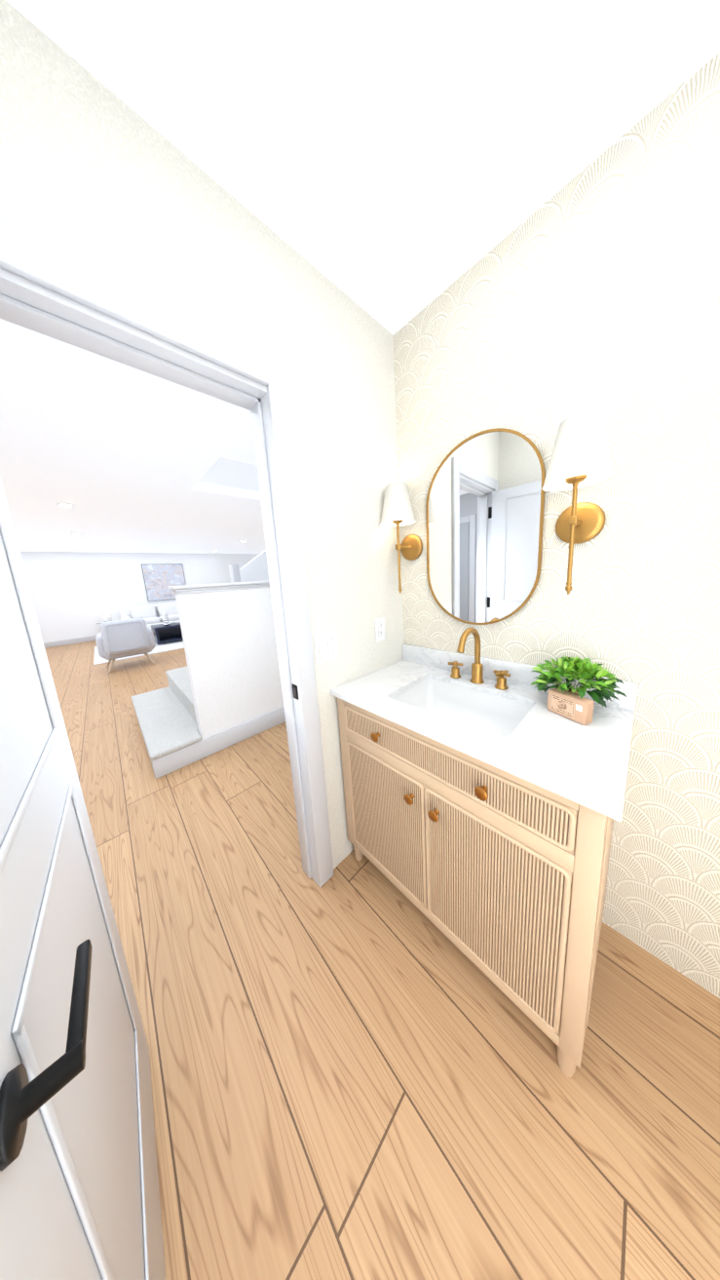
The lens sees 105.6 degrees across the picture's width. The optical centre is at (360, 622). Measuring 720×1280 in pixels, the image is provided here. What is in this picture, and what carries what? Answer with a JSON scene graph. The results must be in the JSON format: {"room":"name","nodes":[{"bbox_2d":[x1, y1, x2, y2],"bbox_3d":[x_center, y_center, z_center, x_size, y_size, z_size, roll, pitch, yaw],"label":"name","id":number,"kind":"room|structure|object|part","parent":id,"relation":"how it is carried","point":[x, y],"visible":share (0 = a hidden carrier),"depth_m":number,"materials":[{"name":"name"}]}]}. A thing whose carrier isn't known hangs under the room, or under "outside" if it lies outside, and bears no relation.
{"room":"bathroom","nodes":[
{"label":"bathroom","id":0,"kind":"room"},
{"bbox_2d":[93,599,116,623],"bbox_3d":[-6.980,-0.057,7.566,0.480,1.119,0.480,-12,13,-42],"label":"table lamp","id":1,"kind":"object","parent":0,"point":[105,605],"visible":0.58,"depth_m":7.40,"materials":[{"name":"white"}]},
{"bbox_2d":[20,551,259,642],"bbox_3d":[-6.936,-0.841,8.225,9.620,2.440,0.110,-12,13,-42],"label":"wall","id":2,"kind":"structure","parent":0,"point":[64,595],"depth_m":7.62,"materials":[{"name":"white paint"}]},
{"bbox_2d":[43,635,96,648],"bbox_3d":[-6.823,0.296,8.370,9.400,0.140,0.015,-12,13,-42],"label":"baseboard","id":3,"kind":"structure","parent":2,"relation":"attached to","point":[68,641],"depth_m":7.39,"materials":[{"name":"white"}]},
{"bbox_2d":[141,563,186,601],"bbox_3d":[-6.225,-1.288,8.754,1.080,1.140,0.037,-12,13,-42],"label":"framed painting","id":4,"kind":"object","parent":2,"relation":"attached to","point":[160,579],"visible":0.75,"depth_m":8.67,"materials":[{"name":"grey"}]},
{"bbox_2d":[0,0,403,869],"bbox_3d":[-0.365,-0.020,0.996,1.540,2.440,0.110,-12,13,-42],"label":"wall","id":5,"kind":"structure","parent":0,"point":[96,172],"depth_m":0.83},
{"bbox_2d":[0,476,165,1279],"bbox_3d":[-0.486,0.334,0.392,0.131,1.942,0.639,-12,13,-42],"label":"door leaf","id":6,"kind":"structure","parent":5,"relation":"in","point":[79,1189],"depth_m":0.37,"materials":[{"name":"white wood"}]},
{"bbox_2d":[0,217,333,887],"bbox_3d":[-0.520,0.210,0.872,0.798,2.047,0.150,-12,13,-42],"label":"door frame","id":7,"kind":"structure","parent":5,"relation":"attached to","point":[29,256],"depth_m":0.84,"materials":[{"name":"white wood"}]},
{"bbox_2d":[313,631,338,664],"bbox_3d":[-0.139,0.107,1.143,0.117,0.117,0.009,-12,13,-42],"label":"switch plate","id":8,"kind":"object","parent":5,"relation":"attached to","point":[326,647],"visible":1,"depth_m":1.14,"materials":[{"name":"white plastic"}]},
{"bbox_2d":[374,617,386,642],"bbox_3d":[0.102,0.035,1.367,0.072,0.117,0.008,-12,13,-42],"label":"electrical outlet plate","id":9,"kind":"object","parent":5,"relation":"attached to","point":[380,633],"visible":1,"depth_m":1.36,"materials":[{"name":"white plastic"}]},
{"bbox_2d":[174,582,283,739],"bbox_3d":[0.474,0.020,3.795,4.965,1.330,0.110,-12,13,-42],"label":"wall","id":10,"kind":"structure","parent":0,"point":[230,648],"depth_m":2.26,"materials":[{"name":"white paint"}]},
{"bbox_2d":[152,706,285,778],"bbox_3d":[0.436,0.634,3.737,5.292,0.145,0.015,-12,13,-42],"label":"baseboard","id":11,"kind":"structure","parent":10,"relation":"attached to","point":[183,756],"depth_m":2.22,"materials":[{"name":"white wood"}]},
{"bbox_2d":[168,580,271,594],"bbox_3d":[0.424,-0.624,3.675,4.995,0.064,0.170,-12,13,-42],"label":"trim","id":12,"kind":"structure","parent":10,"relation":"on","point":[194,589],"depth_m":2.14,"materials":[{"name":"white wood"}]},
{"bbox_2d":[228,548,270,584],"bbox_3d":[-0.287,-0.718,5.129,4.030,2.430,0.142,-12,13,-42],"label":"wall","id":13,"kind":"structure","parent":0,"point":[255,568],"depth_m":3.86,"materials":[{"name":"white paint"}]},
{"bbox_2d":[0,0,719,553],"bbox_3d":[-2.984,-2.703,3.567,9.800,2.300,12.150,-12,13,-42],"label":"ceiling","id":14,"kind":"structure","parent":0,"point":[392,166],"depth_m":0.72,"materials":[{"name":"white paint"}]},
{"bbox_2d":[56,503,74,506],"bbox_3d":[-3.682,-1.464,3.417,0.149,0.005,0.149,4,12,37],"label":"recessed light","id":15,"kind":"object","parent":14,"relation":"in","point":[64,505],"depth_m":3.41,"materials":[{"name":"white"}]},
{"bbox_2d":[44,640,719,1279],"bbox_3d":[-2.766,0.880,4.172,9.800,0.100,12.150,-12,13,-42],"label":"floor","id":16,"kind":"structure","parent":0,"point":[357,1071],"depth_m":0.75,"materials":[{"name":"brown wood"}]},
{"bbox_2d":[95,618,155,673],"bbox_3d":[-4.186,0.356,4.900,0.760,0.858,0.839,-12,13,-42],"label":"armchair","id":17,"kind":"object","parent":16,"relation":"on","point":[115,640],"visible":1,"depth_m":4.61,"materials":[{"name":"fabric"}]},
{"bbox_2d":[93,639,184,664],"bbox_3d":[-4.719,0.462,7.013,3.050,0.012,2.400,-12,13,-42],"label":"rug","id":18,"kind":"object","parent":16,"relation":"on","point":[161,647],"visible":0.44,"depth_m":6.03,"materials":[{"name":"fabric"}]},
{"bbox_2d":[151,621,183,644],"bbox_3d":[-4.571,0.194,7.126,1.300,0.390,0.720,-12,13,-42],"label":"coffee table","id":19,"kind":"object","parent":18,"relation":"on","point":[164,634],"visible":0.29,"depth_m":6.86,"materials":[{"name":"black"}]},
{"bbox_2d":[162,610,180,625],"bbox_3d":[-4.565,-0.168,6.986,0.845,0.366,0.387,-12,13,-42],"label":"decor","id":20,"kind":"object","parent":19,"relation":"on","point":[166,619],"visible":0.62,"depth_m":6.63,"materials":[{"name":"white metal"}]},
{"bbox_2d":[119,602,179,629],"bbox_3d":[-5.819,-0.155,8.452,2.320,0.879,0.995,-12,13,-42],"label":"sofa","id":21,"kind":"object","parent":16,"relation":"on","point":[151,614],"visible":0.27,"depth_m":8.06,"materials":[{"name":"fabric"}]},
{"bbox_2d":[131,666,202,773],"bbox_3d":[-1.087,0.013,3.253,2.655,1.710,1.553,-12,13,-42],"label":"stair steps","id":22,"kind":"structure","parent":16,"relation":"on","point":[167,718],"depth_m":2.46,"materials":[{"name":"grey carpet"}]},
{"bbox_2d":[329,643,637,1078],"bbox_3d":[0.395,0.669,1.088,0.534,0.962,0.912,-12,13,-42],"label":"bathroom vanity","id":23,"kind":"object","parent":16,"relation":"on","point":[481,817],"visible":1,"depth_m":0.80,"materials":[{"name":"beige wood"}]},
{"bbox_2d":[448,627,510,690],"bbox_3d":[0.446,0.141,1.104,0.197,0.248,0.262,-12,13,-42],"label":"faucet","id":24,"kind":"object","parent":23,"relation":"on","point":[477,671],"visible":1,"depth_m":1.13,"materials":[{"name":"gold metal"}]},
{"bbox_2d":[547,688,594,725],"bbox_3d":[0.654,0.260,0.855,0.039,0.072,0.117,-7,10,-21],"label":"planter","id":25,"kind":"object","parent":23,"relation":"on","point":[573,707],"visible":0.98,"depth_m":0.83,"materials":[{"name":"wood"}]},
{"bbox_2d":[530,655,626,707],"bbox_3d":[0.699,0.198,0.890,0.203,0.178,0.250,-12,13,-42],"label":"potted plant","id":26,"kind":"object","parent":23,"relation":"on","point":[573,669],"visible":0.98,"depth_m":0.86,"materials":[{"name":"green plant"}]},
{"bbox_2d":[393,50,719,998],"bbox_3d":[0.941,-0.069,0.812,0.110,2.440,2.170,-12,13,-42],"label":"wall","id":27,"kind":"structure","parent":0,"point":[595,283],"depth_m":0.83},
{"bbox_2d":[380,481,423,593],"bbox_3d":[0.193,-0.389,1.310,0.194,0.500,0.165,-12,13,-42],"label":"sconce","id":28,"kind":"object","parent":27,"relation":"attached to","point":[398,512],"visible":1,"depth_m":1.24,"materials":[{"name":"white fabric"}]},
{"bbox_3d":[0.173,-0.549,1.273,0.165,0.171,0.165,-12,13,-42],"label":"lamp shade","id":29,"kind":"part","parent":28,"relation":"part of","materials":[{"name":"fabric"}]},
{"bbox_2d":[426,427,545,624],"bbox_3d":[0.484,-0.364,1.133,0.013,0.760,0.468,-13,13,-43],"label":"mirror","id":30,"kind":"object","parent":27,"relation":"attached to","point":[485,507],"visible":1,"depth_m":1.10,"materials":[{"name":"gold metal"}]},
{"bbox_2d":[543,408,614,594],"bbox_3d":[0.653,-0.336,0.831,0.194,0.500,0.165,-12,13,-42],"label":"sconce","id":31,"kind":"object","parent":27,"relation":"attached to","point":[580,457],"visible":1,"depth_m":0.78,"materials":[{"name":"white fabric"}]},
{"bbox_3d":[0.632,-0.496,0.794,0.165,0.171,0.165,-12,13,-42],"label":"lamp shade","id":32,"kind":"part","parent":31,"relation":"part of","materials":[{"name":"fabric"}]}
]}

